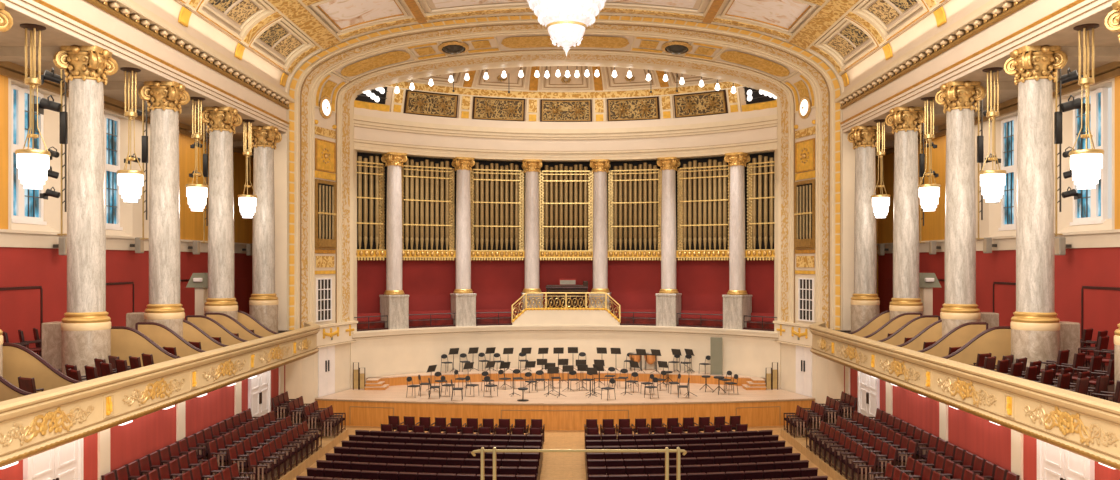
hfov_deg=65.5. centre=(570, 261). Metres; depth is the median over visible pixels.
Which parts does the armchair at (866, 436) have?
backrest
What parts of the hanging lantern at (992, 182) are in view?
lamp shade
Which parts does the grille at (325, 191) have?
rail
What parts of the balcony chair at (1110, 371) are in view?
armrest, seat, post, backrest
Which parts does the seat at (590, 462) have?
rail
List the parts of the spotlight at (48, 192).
barn door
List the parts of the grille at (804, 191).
rail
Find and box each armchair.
[101,470,115,479]
[115,465,137,479]
[125,460,149,479]
[134,474,147,479]
[137,455,159,475]
[146,468,158,479]
[147,450,169,469]
[157,463,180,479]
[158,446,186,471]
[167,442,195,466]
[168,458,189,478]
[176,438,204,463]
[178,454,197,473]
[180,470,191,479]
[185,434,208,461]
[186,449,205,467]
[190,465,210,479]
[194,430,215,455]
[198,460,219,479]
[203,427,223,458]
[206,439,232,469]
[208,456,227,474]
[209,423,230,447]
[211,472,222,479]
[216,436,235,464]
[218,420,234,435]
[220,467,248,479]
[222,432,240,448]
[225,417,240,431]
[226,445,252,476]
[228,462,255,479]
[230,428,246,444]
[231,414,246,428]
[235,442,255,470]
[237,425,253,440]
[238,411,252,424]
[241,438,259,454]
[244,422,259,436]
[245,408,258,421]
[247,451,272,479]
[248,434,272,456]
[250,419,265,433]
[255,448,278,479]
[256,416,271,429]
[256,431,271,446]
[260,444,284,478]
[261,427,277,442]
[262,413,277,426]
[267,440,290,473]
[268,424,283,438]
[269,410,282,423]
[272,396,291,420]
[273,436,296,469]
[274,421,288,435]
[278,394,292,420]
[280,418,293,431]
[281,433,301,465]
[282,391,294,402]
[285,415,298,428]
[285,430,306,461]
[287,401,303,425]
[290,426,311,457]
[292,398,307,423]
[295,423,316,453]
[298,396,309,407]
[302,420,321,450]
[303,405,320,430]
[309,403,323,430]
[313,401,325,427]
[319,410,337,437]
[324,408,341,434]
[327,405,345,430]
[381,424,396,431]
[388,416,403,430]
[396,425,412,431]
[404,416,419,430]
[413,425,428,432]
[419,417,434,430]
[429,426,445,432]
[435,417,450,431]
[445,426,461,434]
[450,418,465,431]
[462,427,477,433]
[466,418,481,433]
[478,427,493,434]
[482,418,496,434]
[495,427,510,433]
[498,419,512,439]
[512,427,526,439]
[514,419,528,433]
[528,428,542,440]
[530,419,544,443]
[584,419,598,432]
[585,428,599,434]
[600,419,614,434]
[601,428,615,434]
[616,418,630,435]
[618,427,633,435]
[631,418,646,432]
[634,427,648,433]
[647,418,662,432]
[650,426,665,434]
[663,418,678,431]
[666,426,682,434]
[678,417,693,431]
[683,425,698,433]
[694,417,709,430]
[699,425,715,433]
[710,416,724,430]
[715,425,731,432]
[725,416,740,430]
[732,424,747,431]
[784,405,801,430]
[787,408,804,434]
[791,410,809,437]
[801,401,815,421]
[805,403,819,428]
[806,420,825,450]
[807,405,825,430]
[810,423,830,453]
[815,426,836,457]
[819,396,830,407]
[820,398,836,423]
[820,430,840,461]
[824,401,840,425]
[825,433,845,465]
[828,415,841,428]
[830,436,851,469]
[833,418,846,431]
[834,391,846,402]
[835,440,858,473]
[836,394,850,418]
[838,421,852,435]
[840,396,856,420]
[840,444,863,478]
[843,424,858,438]
[844,410,858,423]
[846,447,869,479]
[848,427,864,442]
[849,413,864,426]
[852,451,877,479]
[853,431,869,456]
[855,416,870,429]
[859,434,877,450]
[861,419,876,433]
[865,438,882,454]
[867,422,881,436]
[868,408,882,421]
[868,462,895,479]
[871,441,889,474]
[872,425,888,440]
[872,445,897,476]
[874,411,888,424]
[875,467,902,479]
[879,428,895,444]
[880,414,894,428]
[884,432,903,448]
[886,417,900,431]
[891,420,907,435]
[891,435,908,464]
[892,439,917,468]
[896,456,915,474]
[899,423,915,438]
[900,472,911,479]
[903,460,923,479]
[905,427,922,458]
[912,430,930,457]
[912,465,933,479]
[916,434,939,459]
[918,449,937,467]
[920,438,947,463]
[924,454,944,473]
[928,442,956,471]
[931,470,941,479]
[934,458,954,478]
[941,463,963,479]
[943,446,964,464]
[945,450,975,476]
[962,455,985,475]
[962,468,975,479]
[972,460,996,479]
[974,474,986,479]
[983,465,1006,479]
[1005,470,1019,479]
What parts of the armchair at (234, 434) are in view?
backrest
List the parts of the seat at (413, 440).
backrest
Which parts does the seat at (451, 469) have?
rail, backrest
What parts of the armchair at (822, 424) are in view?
backrest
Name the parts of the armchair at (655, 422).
backrest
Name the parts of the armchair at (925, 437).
backrest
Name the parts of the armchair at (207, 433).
backrest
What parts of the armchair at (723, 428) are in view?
backrest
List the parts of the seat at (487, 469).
rail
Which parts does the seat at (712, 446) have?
rail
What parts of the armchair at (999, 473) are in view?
backrest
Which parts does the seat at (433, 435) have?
rail, backrest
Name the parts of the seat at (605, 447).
rail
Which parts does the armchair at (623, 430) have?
backrest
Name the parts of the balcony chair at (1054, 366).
backrest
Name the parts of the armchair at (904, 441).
backrest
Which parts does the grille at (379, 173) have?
rail, rail, rail, rail, band moulding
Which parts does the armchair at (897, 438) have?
backrest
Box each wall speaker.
[53,237,66,254]
[130,238,143,252]
[188,241,199,253]
[242,244,251,255]
[878,244,888,255]
[929,241,940,253]
[983,238,996,252]
[1055,237,1070,254]
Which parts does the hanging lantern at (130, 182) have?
lamp shade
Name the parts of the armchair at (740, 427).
backrest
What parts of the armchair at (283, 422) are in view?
backrest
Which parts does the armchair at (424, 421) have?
backrest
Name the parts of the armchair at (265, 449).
backrest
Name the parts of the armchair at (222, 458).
post, backrest, seat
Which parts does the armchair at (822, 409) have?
seat, backrest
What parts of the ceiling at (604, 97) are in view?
gilt frame, arabesque panel, gilt frame, arabesque panel, gilt frame, arabesque panel, gilt frame, arabesque panel, gilt frame, arabesque panel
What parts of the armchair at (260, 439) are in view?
backrest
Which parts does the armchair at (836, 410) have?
backrest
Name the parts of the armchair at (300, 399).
backrest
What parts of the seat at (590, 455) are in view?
rail, backrest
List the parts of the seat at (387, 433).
backrest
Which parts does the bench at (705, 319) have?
seat, backrest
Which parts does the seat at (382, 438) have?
backrest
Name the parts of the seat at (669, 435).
backrest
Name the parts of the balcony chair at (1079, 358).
post, backrest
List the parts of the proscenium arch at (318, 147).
gold panel, gold panel, panel frame, gold panel, gold panel, gold panel, gold panel, gold panel, gold panel, panel frame, gold panel, panel frame, gold panel, gold panel, gold panel, panel frame, gold panel, panel frame, gold panel, panel frame, gold panel, gold panel, gold panel, gold panel, gold panel, gold panel, panel frame, gold panel, panel frame, gold panel, panel frame, gold panel, gold panel, gold panel, panel frame, gold panel, panel frame, gold panel, panel frame, gold panel, gold panel, gold panel, gold panel, gold panel, gold panel, gold panel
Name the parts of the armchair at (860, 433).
backrest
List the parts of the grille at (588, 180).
rail, rail, rail, rail, rail, band moulding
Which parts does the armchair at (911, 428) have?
backrest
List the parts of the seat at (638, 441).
rail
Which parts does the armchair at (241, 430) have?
backrest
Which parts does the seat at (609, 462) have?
rail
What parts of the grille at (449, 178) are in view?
rail, rail, rail, rail, rail, band moulding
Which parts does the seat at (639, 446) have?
rail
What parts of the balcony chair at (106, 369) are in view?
backrest, post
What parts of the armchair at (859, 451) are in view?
armrest, backrest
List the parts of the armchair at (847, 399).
backrest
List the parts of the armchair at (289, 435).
backrest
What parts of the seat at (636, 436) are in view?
rail, backrest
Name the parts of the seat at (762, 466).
rail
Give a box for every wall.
[0,75,252,322]
[0,365,284,479]
[0,375,33,401]
[3,343,81,391]
[111,326,180,369]
[135,322,205,356]
[183,319,227,350]
[186,315,246,345]
[205,313,262,340]
[238,310,278,336]
[274,12,854,329]
[285,343,352,405]
[350,332,780,388]
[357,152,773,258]
[357,259,773,313]
[778,343,843,405]
[844,366,1119,479]
[848,310,889,336]
[864,313,921,340]
[875,154,877,293]
[878,68,1119,352]
[879,315,939,345]
[897,319,941,350]
[918,322,987,356]
[941,326,1010,369]
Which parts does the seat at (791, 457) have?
backrest, rail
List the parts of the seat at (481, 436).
rail, backrest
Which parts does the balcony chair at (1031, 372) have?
post, backrest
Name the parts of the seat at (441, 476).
rail, backrest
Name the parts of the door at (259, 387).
panel moulding, panel moulding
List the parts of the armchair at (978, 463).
backrest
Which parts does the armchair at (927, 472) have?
backrest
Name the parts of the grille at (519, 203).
rail, rail, rail, rail, rail, band moulding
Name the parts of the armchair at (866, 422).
backrest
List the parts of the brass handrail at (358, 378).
panel, frame, panel, frame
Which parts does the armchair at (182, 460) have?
backrest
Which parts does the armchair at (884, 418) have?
backrest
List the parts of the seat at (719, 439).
rail, backrest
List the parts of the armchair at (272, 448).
backrest, armrest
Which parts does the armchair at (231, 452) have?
post, backrest, armrest, seat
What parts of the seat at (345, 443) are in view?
backrest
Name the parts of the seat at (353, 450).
rail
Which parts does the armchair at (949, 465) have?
backrest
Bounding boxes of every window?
[11,84,46,224]
[104,114,122,229]
[315,276,334,322]
[795,276,814,322]
[998,115,1017,230]
[1070,87,1107,225]
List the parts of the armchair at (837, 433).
backrest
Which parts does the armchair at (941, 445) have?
backrest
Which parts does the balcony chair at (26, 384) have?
backrest, post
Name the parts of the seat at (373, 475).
rail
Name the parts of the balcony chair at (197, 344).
backrest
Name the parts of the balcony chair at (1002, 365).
post, backrest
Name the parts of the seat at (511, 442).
rail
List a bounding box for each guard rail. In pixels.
[354,315,387,330]
[409,313,455,327]
[476,312,520,325]
[611,312,655,325]
[676,313,722,327]
[743,315,776,330]
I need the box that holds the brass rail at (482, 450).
[471,447,686,479]
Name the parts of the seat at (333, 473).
rail, backrest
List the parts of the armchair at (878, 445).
backrest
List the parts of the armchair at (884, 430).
backrest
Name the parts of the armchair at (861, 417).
backrest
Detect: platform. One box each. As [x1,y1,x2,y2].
[315,381,814,429]
[512,310,619,324]
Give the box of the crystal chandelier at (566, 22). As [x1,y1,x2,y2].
[527,0,605,56]
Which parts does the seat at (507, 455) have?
rail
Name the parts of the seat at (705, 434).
backrest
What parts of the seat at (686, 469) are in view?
rail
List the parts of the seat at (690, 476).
rail, backrest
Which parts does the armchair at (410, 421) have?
backrest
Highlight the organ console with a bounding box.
[546,279,587,307]
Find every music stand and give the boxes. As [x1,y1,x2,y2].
[427,365,437,390]
[448,348,459,371]
[463,362,473,387]
[468,347,478,370]
[485,347,495,370]
[485,361,495,384]
[499,362,510,387]
[503,348,513,370]
[521,348,531,370]
[525,361,535,386]
[537,359,546,382]
[538,348,548,369]
[544,363,554,387]
[547,367,558,393]
[553,347,563,369]
[558,359,567,382]
[562,365,573,390]
[568,347,577,370]
[576,360,585,383]
[577,364,587,390]
[586,367,597,394]
[593,364,603,389]
[594,359,604,382]
[597,347,606,370]
[610,348,620,370]
[629,361,639,386]
[636,349,645,372]
[651,349,661,373]
[657,361,668,384]
[671,349,681,371]
[684,349,694,372]
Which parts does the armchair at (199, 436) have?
backrest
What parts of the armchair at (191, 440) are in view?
backrest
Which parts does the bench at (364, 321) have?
backrest, seat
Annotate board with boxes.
[0,286,42,354]
[106,282,133,326]
[180,279,194,319]
[234,278,246,312]
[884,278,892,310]
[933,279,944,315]
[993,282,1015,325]
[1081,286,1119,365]
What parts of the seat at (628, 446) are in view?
rail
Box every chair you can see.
[3,332,28,348]
[18,330,40,356]
[18,376,43,392]
[33,328,40,355]
[65,364,85,379]
[68,369,82,381]
[84,365,98,379]
[94,358,116,376]
[100,362,112,376]
[108,355,130,373]
[115,359,127,372]
[129,356,141,369]
[141,353,153,366]
[163,346,179,356]
[189,341,201,349]
[212,337,220,342]
[406,377,420,396]
[418,375,430,394]
[428,378,439,398]
[434,372,447,391]
[441,354,452,371]
[441,376,454,395]
[451,379,462,400]
[454,370,466,387]
[459,353,470,371]
[465,376,478,395]
[478,353,489,370]
[481,371,494,391]
[483,376,497,396]
[493,353,503,369]
[498,370,511,389]
[512,369,523,387]
[518,353,528,370]
[524,372,536,392]
[535,370,544,390]
[551,374,560,385]
[568,371,579,390]
[577,352,585,369]
[582,374,593,388]
[601,379,615,400]
[604,367,615,386]
[617,369,628,388]
[624,353,632,368]
[626,372,638,392]
[640,374,653,393]
[644,377,658,398]
[658,370,666,388]
[668,355,679,371]
[668,374,680,393]
[678,378,689,397]
[680,355,691,372]
[699,355,709,372]
[720,371,731,388]
[724,374,737,393]
[923,341,935,348]
[948,346,960,354]
[968,353,991,366]
[976,356,995,369]
[992,359,1009,372]
[995,354,1013,373]
[1003,362,1023,376]
[1008,357,1026,376]
[1015,365,1038,380]
[1022,360,1041,380]
[1024,363,1056,384]
[1030,369,1054,384]
[1039,349,1069,381]
[1039,367,1072,388]
[1046,373,1071,388]
[1054,352,1085,388]
[1055,371,1090,387]
[1065,377,1089,394]
[1072,355,1102,395]
[1072,374,1109,399]
[1078,336,1108,375]
[1080,328,1092,364]
[1080,330,1107,366]
[1089,360,1113,400]
[1091,380,1119,402]
[1094,349,1113,380]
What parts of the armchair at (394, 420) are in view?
backrest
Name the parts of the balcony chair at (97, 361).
backrest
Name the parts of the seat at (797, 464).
rail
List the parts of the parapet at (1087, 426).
panel frame, panel frame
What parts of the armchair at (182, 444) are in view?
backrest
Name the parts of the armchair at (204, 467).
backrest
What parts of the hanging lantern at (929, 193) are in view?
lamp shade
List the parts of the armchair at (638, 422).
backrest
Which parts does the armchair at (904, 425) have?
backrest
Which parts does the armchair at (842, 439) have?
backrest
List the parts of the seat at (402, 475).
rail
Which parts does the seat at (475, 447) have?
rail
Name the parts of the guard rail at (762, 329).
rail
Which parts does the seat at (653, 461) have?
rail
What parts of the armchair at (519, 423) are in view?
backrest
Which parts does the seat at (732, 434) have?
backrest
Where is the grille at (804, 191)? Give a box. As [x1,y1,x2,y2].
[794,179,814,248]
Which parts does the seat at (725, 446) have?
rail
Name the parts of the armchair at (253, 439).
backrest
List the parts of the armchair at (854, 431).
backrest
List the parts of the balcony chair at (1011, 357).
backrest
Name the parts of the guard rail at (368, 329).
rail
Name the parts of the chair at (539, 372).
backrest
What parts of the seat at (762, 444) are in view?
backrest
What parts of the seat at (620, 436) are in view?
rail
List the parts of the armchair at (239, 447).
backrest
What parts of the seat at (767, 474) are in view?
backrest, rail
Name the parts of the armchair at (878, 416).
backrest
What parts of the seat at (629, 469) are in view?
rail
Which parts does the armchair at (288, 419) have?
backrest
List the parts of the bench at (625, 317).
backrest, seat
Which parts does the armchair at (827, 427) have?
backrest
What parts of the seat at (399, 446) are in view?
rail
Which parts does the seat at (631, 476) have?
rail, backrest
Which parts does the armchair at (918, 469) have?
backrest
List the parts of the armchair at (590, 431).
backrest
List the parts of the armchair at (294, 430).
backrest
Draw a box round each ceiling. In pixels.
[0,6,284,148]
[132,0,989,91]
[289,15,840,121]
[844,6,1119,149]
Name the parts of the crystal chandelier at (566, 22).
lamp shade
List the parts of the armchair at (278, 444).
backrest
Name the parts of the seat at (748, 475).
rail, backrest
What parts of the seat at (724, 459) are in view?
rail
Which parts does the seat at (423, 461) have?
rail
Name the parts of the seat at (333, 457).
rail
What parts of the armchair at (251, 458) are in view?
post, backrest, armrest, seat, armrest, leg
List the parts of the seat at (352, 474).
rail, backrest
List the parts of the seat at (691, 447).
rail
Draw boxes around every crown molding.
[0,61,253,157]
[875,61,1119,157]
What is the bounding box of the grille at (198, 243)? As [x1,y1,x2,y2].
[197,242,199,252]
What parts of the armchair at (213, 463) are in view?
backrest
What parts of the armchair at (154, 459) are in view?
backrest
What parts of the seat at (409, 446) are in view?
rail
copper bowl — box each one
[629,355,639,362]
[644,355,654,363]
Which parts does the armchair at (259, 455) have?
backrest, armrest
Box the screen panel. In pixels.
[710,337,722,375]
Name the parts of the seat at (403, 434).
backrest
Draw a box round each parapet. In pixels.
[0,322,320,467]
[317,321,357,347]
[773,321,811,347]
[808,322,1119,469]
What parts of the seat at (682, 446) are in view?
backrest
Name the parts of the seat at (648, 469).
rail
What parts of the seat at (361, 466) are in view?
rail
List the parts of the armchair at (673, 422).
backrest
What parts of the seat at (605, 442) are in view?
rail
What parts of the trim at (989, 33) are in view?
cornice, egg moulding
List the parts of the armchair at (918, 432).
backrest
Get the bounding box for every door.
[23,438,82,479]
[248,370,270,418]
[318,345,334,396]
[796,345,811,396]
[858,371,879,418]
[1037,439,1094,479]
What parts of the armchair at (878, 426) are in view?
backrest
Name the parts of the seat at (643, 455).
rail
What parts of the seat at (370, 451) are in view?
rail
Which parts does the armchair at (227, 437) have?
backrest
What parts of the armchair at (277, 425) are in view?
backrest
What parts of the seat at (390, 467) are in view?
rail, backrest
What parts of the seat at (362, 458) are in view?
rail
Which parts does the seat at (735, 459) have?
rail, backrest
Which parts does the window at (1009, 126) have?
sill, pane, pane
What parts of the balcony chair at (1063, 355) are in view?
post, backrest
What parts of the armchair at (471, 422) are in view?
backrest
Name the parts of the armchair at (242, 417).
backrest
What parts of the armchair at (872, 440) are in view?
backrest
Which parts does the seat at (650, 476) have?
rail, backrest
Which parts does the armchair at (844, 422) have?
backrest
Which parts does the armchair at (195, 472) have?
backrest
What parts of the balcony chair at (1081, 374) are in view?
backrest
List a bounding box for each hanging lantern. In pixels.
[15,23,50,188]
[117,67,143,201]
[185,97,208,210]
[238,119,256,217]
[871,119,890,217]
[918,97,940,210]
[979,67,1006,201]
[1069,23,1103,188]
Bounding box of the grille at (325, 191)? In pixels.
[315,179,336,248]
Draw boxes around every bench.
[357,313,384,328]
[409,310,452,325]
[476,309,520,323]
[611,309,655,323]
[679,310,722,325]
[747,313,773,328]
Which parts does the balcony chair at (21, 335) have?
post, seat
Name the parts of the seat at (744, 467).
rail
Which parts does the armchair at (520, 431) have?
backrest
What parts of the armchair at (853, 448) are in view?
armrest, backrest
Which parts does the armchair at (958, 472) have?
backrest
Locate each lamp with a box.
[193,278,202,281]
[925,278,933,281]
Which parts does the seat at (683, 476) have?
rail, backrest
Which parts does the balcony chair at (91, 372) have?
backrest, post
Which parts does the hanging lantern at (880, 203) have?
lamp shade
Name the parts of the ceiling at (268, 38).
arabesque panel, coffer frame, coffer frame, arabesque panel, arabesque panel, coffer frame, coffer frame, arabesque panel, coffer frame, coffer frame, coffer frame, coffer frame, arabesque panel, coffer frame, coffer frame, arabesque panel, arabesque panel, coffer frame, coffer frame, arabesque panel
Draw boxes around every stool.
[517,387,528,400]
[662,371,672,384]
[700,375,712,391]
[712,376,725,394]
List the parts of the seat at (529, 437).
backrest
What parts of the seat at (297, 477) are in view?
backrest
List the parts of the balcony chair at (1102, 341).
seat, post, backrest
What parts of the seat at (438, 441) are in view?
rail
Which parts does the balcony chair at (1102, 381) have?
post, backrest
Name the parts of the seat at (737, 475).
rail, backrest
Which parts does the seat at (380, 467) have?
rail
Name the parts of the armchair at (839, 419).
backrest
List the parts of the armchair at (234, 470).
backrest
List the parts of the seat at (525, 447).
rail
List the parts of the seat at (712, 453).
rail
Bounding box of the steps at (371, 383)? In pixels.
[364,378,388,389]
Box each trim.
[0,0,294,132]
[0,229,251,252]
[98,428,109,479]
[176,401,184,440]
[235,381,241,414]
[279,366,283,394]
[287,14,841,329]
[352,325,778,339]
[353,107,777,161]
[835,0,1117,132]
[845,366,849,394]
[877,229,1119,253]
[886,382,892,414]
[939,402,947,440]
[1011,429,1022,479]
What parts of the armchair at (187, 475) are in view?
backrest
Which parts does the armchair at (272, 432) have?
backrest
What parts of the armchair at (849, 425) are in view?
backrest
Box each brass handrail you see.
[353,362,364,389]
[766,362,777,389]
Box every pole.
[57,69,67,235]
[140,100,148,239]
[201,123,207,242]
[919,123,924,242]
[976,99,983,239]
[1054,69,1062,235]
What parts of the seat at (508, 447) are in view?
rail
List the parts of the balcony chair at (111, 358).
backrest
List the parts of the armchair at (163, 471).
backrest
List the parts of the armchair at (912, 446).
seat, backrest, post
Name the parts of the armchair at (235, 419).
backrest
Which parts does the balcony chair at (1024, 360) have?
backrest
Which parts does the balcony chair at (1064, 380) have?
post, backrest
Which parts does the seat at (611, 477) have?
rail, backrest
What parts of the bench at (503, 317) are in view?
seat, backrest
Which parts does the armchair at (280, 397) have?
backrest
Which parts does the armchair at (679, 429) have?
backrest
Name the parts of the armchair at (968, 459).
backrest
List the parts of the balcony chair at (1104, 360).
armrest, seat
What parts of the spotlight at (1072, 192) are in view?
barn door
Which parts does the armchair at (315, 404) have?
backrest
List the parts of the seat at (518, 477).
rail, backrest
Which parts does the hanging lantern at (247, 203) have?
lamp shade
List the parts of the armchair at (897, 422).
backrest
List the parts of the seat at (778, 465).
backrest, rail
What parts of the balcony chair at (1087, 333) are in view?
post, backrest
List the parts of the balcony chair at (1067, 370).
backrest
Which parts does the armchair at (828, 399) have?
backrest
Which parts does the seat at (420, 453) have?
rail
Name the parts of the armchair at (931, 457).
backrest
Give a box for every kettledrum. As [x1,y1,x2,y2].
[629,352,640,370]
[644,352,655,363]
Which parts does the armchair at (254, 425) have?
backrest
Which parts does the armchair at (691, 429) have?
backrest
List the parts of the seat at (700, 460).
rail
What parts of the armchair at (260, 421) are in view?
backrest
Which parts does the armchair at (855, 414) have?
backrest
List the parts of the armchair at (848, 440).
backrest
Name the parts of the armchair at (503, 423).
backrest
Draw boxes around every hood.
[186,273,207,287]
[919,273,941,287]
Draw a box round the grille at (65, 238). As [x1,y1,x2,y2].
[65,238,66,253]
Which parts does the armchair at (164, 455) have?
backrest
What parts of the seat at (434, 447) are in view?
rail, backrest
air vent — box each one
[438,41,468,54]
[661,41,692,54]
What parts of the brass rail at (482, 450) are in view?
loop post, loop post, hand rail, loop post, loop post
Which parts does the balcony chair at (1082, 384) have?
post, backrest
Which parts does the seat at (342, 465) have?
rail, backrest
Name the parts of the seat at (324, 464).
rail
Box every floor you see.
[202,421,347,479]
[293,425,832,479]
[781,419,918,479]
[833,329,1113,401]
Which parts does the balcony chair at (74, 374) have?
backrest, post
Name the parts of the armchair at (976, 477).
backrest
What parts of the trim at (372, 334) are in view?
moulding, moulding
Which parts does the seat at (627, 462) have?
rail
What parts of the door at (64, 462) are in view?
panel moulding, panel moulding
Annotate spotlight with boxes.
[34,95,60,114]
[36,67,61,84]
[40,187,60,199]
[46,147,59,159]
[47,166,58,178]
[124,153,140,163]
[133,108,141,115]
[190,141,202,147]
[627,68,631,77]
[646,70,650,80]
[699,77,703,86]
[925,142,936,148]
[927,170,938,177]
[985,153,1000,163]
[1060,68,1082,83]
[1061,95,1090,114]
[1061,187,1081,199]
[1062,147,1074,157]
[1063,169,1071,178]
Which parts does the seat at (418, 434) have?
backrest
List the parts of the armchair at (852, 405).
backrest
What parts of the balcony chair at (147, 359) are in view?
backrest, post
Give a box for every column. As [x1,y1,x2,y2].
[0,2,12,376]
[53,45,117,380]
[138,81,189,337]
[199,106,241,320]
[247,126,281,332]
[379,152,408,329]
[450,157,476,326]
[521,159,542,311]
[589,159,611,311]
[655,157,681,326]
[722,152,751,329]
[847,126,883,331]
[885,106,926,319]
[935,81,985,336]
[1004,45,1067,383]
[1104,0,1119,391]
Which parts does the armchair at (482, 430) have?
backrest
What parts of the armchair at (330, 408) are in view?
backrest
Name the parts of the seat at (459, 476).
rail, backrest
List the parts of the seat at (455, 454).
rail, backrest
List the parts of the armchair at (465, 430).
backrest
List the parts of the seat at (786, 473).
rail, backrest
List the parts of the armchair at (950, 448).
backrest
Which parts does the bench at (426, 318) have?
backrest, seat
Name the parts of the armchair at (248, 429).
backrest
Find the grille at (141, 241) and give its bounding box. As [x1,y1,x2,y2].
[140,239,143,251]
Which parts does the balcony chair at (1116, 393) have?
armrest, armrest, post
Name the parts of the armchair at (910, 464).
backrest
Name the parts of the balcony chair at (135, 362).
backrest, post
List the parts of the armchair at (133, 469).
backrest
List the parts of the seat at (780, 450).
rail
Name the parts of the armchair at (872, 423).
backrest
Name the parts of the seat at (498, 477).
backrest, rail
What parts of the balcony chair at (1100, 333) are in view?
post, backrest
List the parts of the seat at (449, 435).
backrest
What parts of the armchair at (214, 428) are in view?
backrest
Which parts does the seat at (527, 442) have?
rail, backrest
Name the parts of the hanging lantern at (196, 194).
lamp shade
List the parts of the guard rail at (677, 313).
rail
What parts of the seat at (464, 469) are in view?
rail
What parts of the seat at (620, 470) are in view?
rail, backrest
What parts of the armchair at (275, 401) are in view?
backrest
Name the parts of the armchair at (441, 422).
backrest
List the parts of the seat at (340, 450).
rail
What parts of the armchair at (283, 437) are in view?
backrest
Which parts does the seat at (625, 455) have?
rail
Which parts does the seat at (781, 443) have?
backrest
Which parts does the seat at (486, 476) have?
rail, backrest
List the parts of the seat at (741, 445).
backrest, rail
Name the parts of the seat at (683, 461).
rail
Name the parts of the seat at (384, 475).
rail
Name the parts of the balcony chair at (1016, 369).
post, backrest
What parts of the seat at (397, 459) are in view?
rail, backrest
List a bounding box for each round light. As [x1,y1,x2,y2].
[319,96,331,118]
[798,96,811,118]
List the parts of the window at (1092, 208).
pane, pane, sill, pane, pane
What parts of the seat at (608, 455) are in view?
rail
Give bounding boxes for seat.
[296,476,314,479]
[306,467,324,477]
[314,477,332,479]
[316,460,333,468]
[324,468,342,478]
[325,453,341,461]
[333,446,349,453]
[333,461,351,469]
[333,478,351,479]
[341,440,357,447]
[342,454,358,461]
[343,469,361,479]
[349,435,363,441]
[350,447,366,454]
[351,462,369,470]
[355,430,369,436]
[357,441,372,448]
[359,455,376,462]
[361,470,379,479]
[364,436,379,441]
[366,448,382,455]
[369,463,386,471]
[370,430,384,436]
[373,442,389,448]
[376,455,393,464]
[379,436,394,442]
[380,471,398,479]
[383,449,399,456]
[385,431,400,436]
[387,463,405,471]
[389,443,405,450]
[393,456,411,464]
[395,437,410,443]
[399,472,417,479]
[400,432,415,438]
[400,449,416,457]
[405,443,421,450]
[405,464,423,472]
[411,437,426,443]
[411,457,428,465]
[415,432,430,438]
[417,450,433,458]
[418,473,437,479]
[422,444,438,450]
[424,465,442,473]
[427,438,442,445]
[429,457,446,465]
[431,433,446,439]
[434,451,451,457]
[437,473,456,479]
[439,444,455,451]
[442,465,461,474]
[443,438,458,445]
[447,433,462,438]
[447,458,464,465]
[451,451,468,459]
[456,445,472,452]
[457,474,476,479]
[459,439,475,445]
[461,466,479,474]
[462,434,478,439]
[465,458,480,467]
[469,451,486,458]
[472,445,489,453]
[475,439,491,445]
[476,474,492,479]
[478,434,494,440]
[480,466,498,474]
[484,459,501,467]
[487,452,503,460]
[489,445,505,453]
[492,439,508,448]
[494,434,509,441]
[496,474,515,479]
[499,466,517,476]
[502,459,519,468]
[504,452,521,460]
[507,446,522,454]
[509,440,524,448]
[510,434,525,441]
[516,475,534,479]
[518,467,537,479]
[520,459,538,479]
[522,452,539,479]
[524,446,540,473]
[525,440,541,466]
[527,435,542,460]
[585,435,600,445]
[585,440,601,466]
[585,446,602,458]
[586,452,603,479]
[586,459,604,472]
[587,467,605,479]
[589,475,607,479]
[601,434,616,441]
[602,440,617,447]
[603,446,619,454]
[604,452,621,465]
[605,459,623,472]
[606,466,624,476]
[608,474,627,479]
[617,434,632,445]
[619,439,634,447]
[620,445,636,458]
[622,452,638,465]
[624,459,641,473]
[626,466,644,479]
[628,474,646,479]
[633,434,648,440]
[635,439,651,446]
[637,445,653,453]
[639,452,656,458]
[642,458,659,466]
[644,466,663,475]
[647,474,664,479]
[649,434,664,439]
[651,439,667,446]
[654,445,670,452]
[657,452,674,459]
[660,458,676,466]
[663,465,681,473]
[665,433,680,438]
[668,438,683,445]
[669,473,686,479]
[671,444,687,450]
[674,451,691,457]
[680,457,695,466]
[681,433,695,439]
[682,465,700,473]
[684,438,699,445]
[686,473,705,479]
[688,444,703,451]
[692,450,708,458]
[696,432,711,438]
[696,457,713,464]
[700,437,715,444]
[701,464,719,473]
[704,443,720,450]
[706,472,725,479]
[709,449,725,457]
[712,432,726,438]
[714,456,731,464]
[716,437,731,442]
[719,463,737,472]
[721,443,736,450]
[725,471,743,479]
[726,449,742,456]
[727,431,742,437]
[731,455,748,464]
[732,436,747,443]
[737,442,753,449]
[737,463,755,471]
[742,430,757,436]
[743,448,759,456]
[744,470,762,479]
[748,436,763,442]
[749,455,766,462]
[753,441,769,448]
[755,462,773,470]
[757,430,772,435]
[759,447,776,454]
[763,435,778,441]
[763,469,781,478]
[766,454,783,461]
[769,440,785,447]
[771,478,789,479]
[773,461,791,469]
[776,446,792,453]
[781,468,799,477]
[783,453,800,461]
[790,477,808,479]
[791,460,808,468]
[799,467,817,476]
[809,476,827,479]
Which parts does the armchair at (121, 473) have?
backrest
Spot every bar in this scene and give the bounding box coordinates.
[510,379,552,395]
[555,380,595,397]
[592,378,629,395]
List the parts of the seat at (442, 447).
rail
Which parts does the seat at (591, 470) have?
rail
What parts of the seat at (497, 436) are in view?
rail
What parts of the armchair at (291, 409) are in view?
backrest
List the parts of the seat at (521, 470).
rail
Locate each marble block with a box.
[41,321,61,371]
[126,312,144,328]
[979,312,998,328]
[1059,321,1079,369]
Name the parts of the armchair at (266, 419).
backrest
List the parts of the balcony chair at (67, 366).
backrest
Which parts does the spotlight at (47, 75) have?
barn door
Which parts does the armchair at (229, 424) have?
backrest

